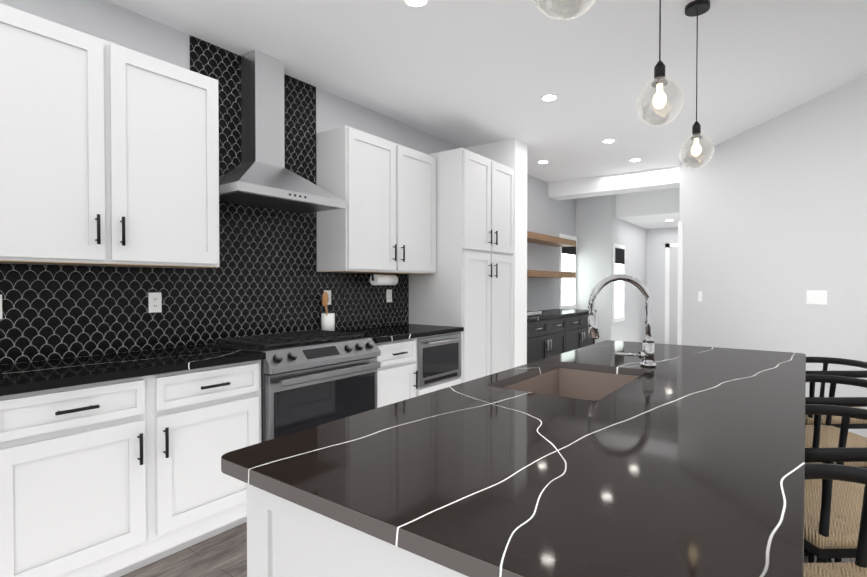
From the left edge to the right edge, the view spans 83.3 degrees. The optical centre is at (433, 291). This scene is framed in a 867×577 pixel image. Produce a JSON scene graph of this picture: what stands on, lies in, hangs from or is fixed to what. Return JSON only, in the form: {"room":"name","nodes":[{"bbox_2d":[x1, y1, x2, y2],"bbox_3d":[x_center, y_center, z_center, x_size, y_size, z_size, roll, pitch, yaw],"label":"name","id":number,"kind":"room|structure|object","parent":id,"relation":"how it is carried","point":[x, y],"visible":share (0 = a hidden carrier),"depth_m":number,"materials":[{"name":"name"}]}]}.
{"room":"kitchen","nodes":[
{"label":"kitchen","id":0,"kind":"room"},
{"bbox_2d":[0,0,646,367],"bbox_3d":[-0.584,-0.168,3.837,0.760,2.850,15.500,1,1,37],"label":"wall","id":1,"kind":"structure","parent":0,"point":[596,227],"depth_m":5.33,"materials":[{"name":"grey paint"}]},
{"bbox_2d":[0,3,218,267],"bbox_3d":[-1.689,-0.673,2.445,0.381,1.080,1.142,1,1,37],"label":"upper cabinet","id":2,"kind":"object","parent":1,"relation":"attached to","point":[109,153],"visible":1,"depth_m":2.33,"materials":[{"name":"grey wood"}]},
{"bbox_2d":[0,35,408,364],"bbox_3d":[-1.514,-0.621,3.008,0.006,1.918,4.270,1,1,37],"label":"tile backsplash","id":3,"kind":"structure","parent":1,"relation":"attached to","point":[265,277],"depth_m":3.19,"materials":[{"name":"black tile"}]},
{"bbox_2d":[0,294,1,318],"bbox_3d":[-2.058,0.074,2.274,0.007,0.116,0.072,1,1,37],"label":"electrical outlet plate","id":4,"kind":"object","parent":3,"relation":"attached to","point":[1,294],"depth_m":2.30,"materials":[{"name":"white plastic"}]},
{"bbox_2d":[148,292,161,312],"bbox_3d":[-1.628,0.066,2.853,0.007,0.116,0.072,1,1,37],"label":"electrical outlet plate","id":5,"kind":"object","parent":3,"relation":"attached to","point":[155,301],"depth_m":2.85,"materials":[{"name":"white plastic"}]},
{"bbox_2d":[324,290,330,304],"bbox_3d":[-0.847,0.051,3.906,0.007,0.116,0.072,1,1,37],"label":"electrical outlet plate","id":6,"kind":"object","parent":3,"relation":"attached to","point":[328,291],"depth_m":3.92,"materials":[{"name":"white plastic"}]},
{"bbox_2d":[386,290,391,301],"bbox_3d":[-0.408,0.043,4.499,0.007,0.116,0.072,1,1,37],"label":"electrical outlet plate","id":7,"kind":"object","parent":3,"relation":"attached to","point":[388,292],"depth_m":4.49,"materials":[{"name":"white plastic"}]},
{"bbox_2d":[219,50,345,213],"bbox_3d":[-1.048,-1.082,3.250,0.446,1.001,0.830,1,1,37],"label":"range hood","id":8,"kind":"object","parent":1,"relation":"attached to","point":[262,176],"visible":0.96,"depth_m":3.24,"materials":[{"name":"silver metal"}]},
{"bbox_2d":[317,125,435,273],"bbox_3d":[-0.424,-0.697,4.150,0.381,1.080,1.125,1,1,37],"label":"upper cabinet","id":9,"kind":"object","parent":1,"relation":"attached to","point":[383,221],"visible":1,"depth_m":3.86,"materials":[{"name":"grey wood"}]},
{"bbox_2d":[370,273,397,284],"bbox_3d":[-0.426,-0.104,4.219,0.094,0.106,0.300,1,1,37],"label":"paper towel holder","id":10,"kind":"object","parent":9,"relation":"attached to","point":[379,279],"visible":0.96,"depth_m":4.16,"materials":[{"name":"white paper"}]},
{"bbox_2d":[527,231,575,277],"bbox_3d":[1.355,-0.478,6.630,0.297,0.575,2.397,1,1,37],"label":"shelves","id":11,"kind":"object","parent":1,"relation":"attached to","point":[541,239],"visible":0.56,"depth_m":6.82,"materials":[{"name":"brown wood"}]},
{"bbox_2d":[559,233,576,308],"bbox_3d":[2.227,-0.310,8.038,0.030,1.220,0.740,1,1,37],"label":"window","id":12,"kind":"structure","parent":1,"relation":"in","point":[567,286],"depth_m":8.03,"materials":[{"name":"white glass"}]},
{"bbox_2d":[613,243,624,322],"bbox_3d":[3.162,-0.139,8.293,0.030,1.310,0.660,1,1,37],"label":"window","id":13,"kind":"structure","parent":1,"relation":"in","point":[618,286],"depth_m":8.28,"materials":[{"name":"white"}]},
{"bbox_2d":[106,0,866,228],"bbox_3d":[2.649,-1.404,1.734,8.800,0.520,16.000,1,1,37],"label":"ceiling","id":14,"kind":"structure","parent":0,"point":[465,73],"depth_m":3.41,"materials":[{"name":"white paint"}]},
{"bbox_2d":[402,0,429,7],"bbox_3d":[-0.093,-1.572,2.632,0.155,0.008,0.155,0,1,31],"label":"recessed light","id":15,"kind":"object","parent":14,"relation":"in","point":[425,3],"depth_m":2.66,"materials":[{"name":"white"}]},
{"bbox_2d":[537,160,548,163],"bbox_3d":[1.374,-1.620,6.113,0.155,0.008,0.155,0,1,28],"label":"recessed light","id":16,"kind":"object","parent":14,"relation":"in","point":[541,161],"depth_m":6.09,"materials":[{"name":"white"}]},
{"bbox_2d":[540,94,558,100],"bbox_3d":[0.952,-1.591,4.011,0.155,0.008,0.155,0,1,28],"label":"recessed light","id":17,"kind":"object","parent":14,"relation":"in","point":[547,97],"depth_m":4.00,"materials":[{"name":"white"}]},
{"bbox_2d":[533,0,596,19],"bbox_3d":[0.316,-1.107,1.159,0.173,0.896,0.180,1,1,37],"label":"pendant light","id":18,"kind":"object","parent":14,"relation":"hanging from","point":[560,17],"visible":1,"depth_m":1.18,"materials":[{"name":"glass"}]},
{"bbox_2d":[601,138,615,142],"bbox_3d":[1.875,-1.608,5.219,0.155,0.008,0.155,0,1,31],"label":"recessed light","id":19,"kind":"object","parent":14,"relation":"in","point":[611,140],"depth_m":5.19,"materials":[{"name":"white"}]},
{"bbox_2d":[629,158,641,161],"bbox_3d":[2.492,-1.619,6.018,0.155,0.008,0.155,0,1,31],"label":"recessed light","id":20,"kind":"object","parent":14,"relation":"in","point":[634,159],"depth_m":5.99,"materials":[{"name":"white"}]},
{"bbox_2d":[637,0,683,125],"bbox_3d":[0.911,-1.118,1.962,0.173,0.896,0.180,1,1,37],"label":"pendant light","id":21,"kind":"object","parent":14,"relation":"hanging from","point":[660,80],"visible":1,"depth_m":1.96,"materials":[{"name":"clear glass"}]},
{"bbox_2d":[679,0,714,168],"bbox_3d":[1.454,-1.128,2.693,0.173,0.896,0.180,1,1,37],"label":"pendant light","id":22,"kind":"object","parent":14,"relation":"hanging from","point":[697,8],"visible":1,"depth_m":2.69,"materials":[{"name":"clear glass"}]},
{"bbox_2d":[121,522,855,576],"bbox_3d":[2.649,1.336,1.771,8.800,0.100,16.000,1,1,37],"label":"floor","id":23,"kind":"structure","parent":0,"point":[223,554],"depth_m":2.31,"materials":[{"name":"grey wood"}]},
{"bbox_2d":[0,360,261,576],"bbox_3d":[-1.542,0.831,2.440,0.656,0.892,1.188,1,1,37],"label":"base cabinet","id":24,"kind":"object","parent":23,"relation":"on","point":[117,478],"visible":0.92,"depth_m":2.17,"materials":[{"name":"white wood"}]},
{"bbox_2d":[0,324,463,395],"bbox_3d":[-1.258,0.359,2.829,0.642,0.036,4.267,1,1,37],"label":"countertop","id":25,"kind":"structure","parent":24,"relation":"on","point":[19,378],"depth_m":2.38,"materials":[{"name":"black stone"}]},
{"bbox_2d":[321,292,334,330],"bbox_3d":[-0.836,0.165,3.805,0.127,0.323,0.159,1,1,37],"label":"crock","id":26,"kind":"object","parent":25,"relation":"on","point":[327,321],"visible":0.94,"depth_m":3.79,"materials":[{"name":"white ceramic"}]},
{"bbox_2d":[207,330,380,441],"bbox_3d":[-0.890,0.784,3.256,0.718,0.962,0.888,1,1,37],"label":"range","id":27,"kind":"object","parent":23,"relation":"on","point":[311,378],"visible":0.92,"depth_m":3.02,"materials":[{"name":"silver metal"}]},
{"bbox_2d":[247,488,460,576],"bbox_3d":[0.671,0.834,1.992,0.712,0.897,2.732,1,1,37],"label":"kitchen island","id":28,"kind":"object","parent":23,"relation":"on","point":[283,540],"depth_m":0.98,"materials":[{"name":"white wood"}]},
{"bbox_2d":[221,340,805,576],"bbox_3d":[0.786,0.370,1.889,1.082,0.032,2.810,1,1,37],"label":"island countertop","id":29,"kind":"structure","parent":28,"relation":"on","point":[693,465],"depth_m":1.00,"materials":[{"name":"black stone"}]},
{"bbox_2d":[501,364,636,399],"bbox_3d":[0.575,0.504,2.003,0.444,0.262,0.744,1,1,37],"label":"sink","id":30,"kind":"object","parent":29,"relation":"in","point":[566,380],"depth_m":2.31,"materials":[{"name":"beige ceramic"}]},
{"bbox_2d":[588,274,655,366],"bbox_3d":[0.874,0.134,2.266,0.320,0.429,0.067,0,1,-1],"label":"faucet","id":31,"kind":"object","parent":29,"relation":"on","point":[646,355],"visible":1,"depth_m":2.25,"materials":[{"name":"silver metal"}]},
{"bbox_2d":[376,338,417,407],"bbox_3d":[-0.503,0.811,3.841,0.656,0.892,0.500,1,1,37],"label":"base cabinet","id":32,"kind":"object","parent":23,"relation":"on","point":[397,376],"visible":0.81,"depth_m":3.67,"materials":[{"name":"white wood"}]},
{"bbox_2d":[416,332,460,396],"bbox_3d":[-0.163,0.805,4.292,0.666,0.892,0.622,1,1,37],"label":"built-in microwave","id":33,"kind":"object","parent":23,"relation":"on","point":[438,362],"visible":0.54,"depth_m":4.08,"materials":[{"name":"grey metal"}]},
{"bbox_2d":[409,148,513,382],"bbox_3d":[0.323,-0.022,4.927,0.676,2.530,0.988,1,1,37],"label":"pantry","id":34,"kind":"object","parent":23,"relation":"on","point":[468,285],"visible":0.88,"depth_m":4.57,"materials":[{"name":"white wood"}]},
{"bbox_2d":[527,309,595,363],"bbox_3d":[1.484,0.731,6.520,0.656,0.980,2.347,1,1,37],"label":"wet bar","id":35,"kind":"object","parent":23,"relation":"on","point":[552,332],"visible":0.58,"depth_m":6.13,"materials":[{"name":"black wood"}]},
{"bbox_2d":[804,463,866,576],"bbox_3d":[0.789,0.848,0.924,0.530,0.902,0.522,0,1,-1],"label":"stool","id":36,"kind":"object","parent":23,"relation":"on","point":[858,566],"visible":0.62,"depth_m":1.12,"materials":[{"name":"black wood"}]},
{"bbox_2d":[804,404,866,562],"bbox_3d":[1.205,0.840,1.487,0.530,0.902,0.522,0,1,-1],"label":"stool","id":37,"kind":"object","parent":23,"relation":"on","point":[832,512],"visible":0.6,"depth_m":1.32,"materials":[{"name":"beige wicker"}]},
{"bbox_2d":[804,357,866,555],"bbox_3d":[2.039,0.824,2.611,0.530,0.902,0.522,0,1,-1],"label":"stool","id":38,"kind":"object","parent":23,"relation":"on","point":[854,423],"visible":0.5,"depth_m":2.39,"materials":[{"name":"black wood"}]},
{"bbox_2d":[805,375,866,562],"bbox_3d":[1.622,0.832,2.049,0.530,0.902,0.522,0,1,-1],"label":"stool","id":39,"kind":"object","parent":23,"relation":"on","point":[819,435],"visible":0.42,"depth_m":2.02,"materials":[{"name":"black wood"}]},
{"bbox_2d":[646,227,677,343],"bbox_3d":[4.614,-0.248,9.705,2.120,2.850,0.120,1,1,37],"label":"wall","id":40,"kind":"structure","parent":0,"point":[658,239],"depth_m":9.73,"materials":[{"name":"grey paint"}]},
{"bbox_2d":[679,74,866,437],"bbox_3d":[3.242,-0.155,2.921,0.120,2.850,6.500,0,1,-1],"label":"wall","id":41,"kind":"structure","parent":0,"point":[773,214],"depth_m":4.35,"materials":[{"name":"grey paint"}]},
{"bbox_2d":[665,221,682,344],"bbox_3d":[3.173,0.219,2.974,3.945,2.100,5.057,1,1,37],"label":"door frame","id":42,"kind":"structure","parent":41,"relation":"attached to","point":[673,288],"depth_m":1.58,"materials":[{"name":"white wood"}]},
{"bbox_2d":[698,292,701,301],"bbox_3d":[3.112,0.063,5.691,0.008,0.115,0.072,0,1,-2],"label":"switch plate","id":43,"kind":"object","parent":41,"relation":"attached to","point":[699,293],"depth_m":5.68,"materials":[{"name":"white plastic"}]},
{"bbox_2d":[806,290,827,304],"bbox_3d":[3.152,0.050,4.005,0.011,0.114,0.210,0,1,-2],"label":"switch plate","id":44,"kind":"object","parent":41,"relation":"attached to","point":[817,297],"depth_m":4.00,"materials":[{"name":"white plastic"}]}
]}

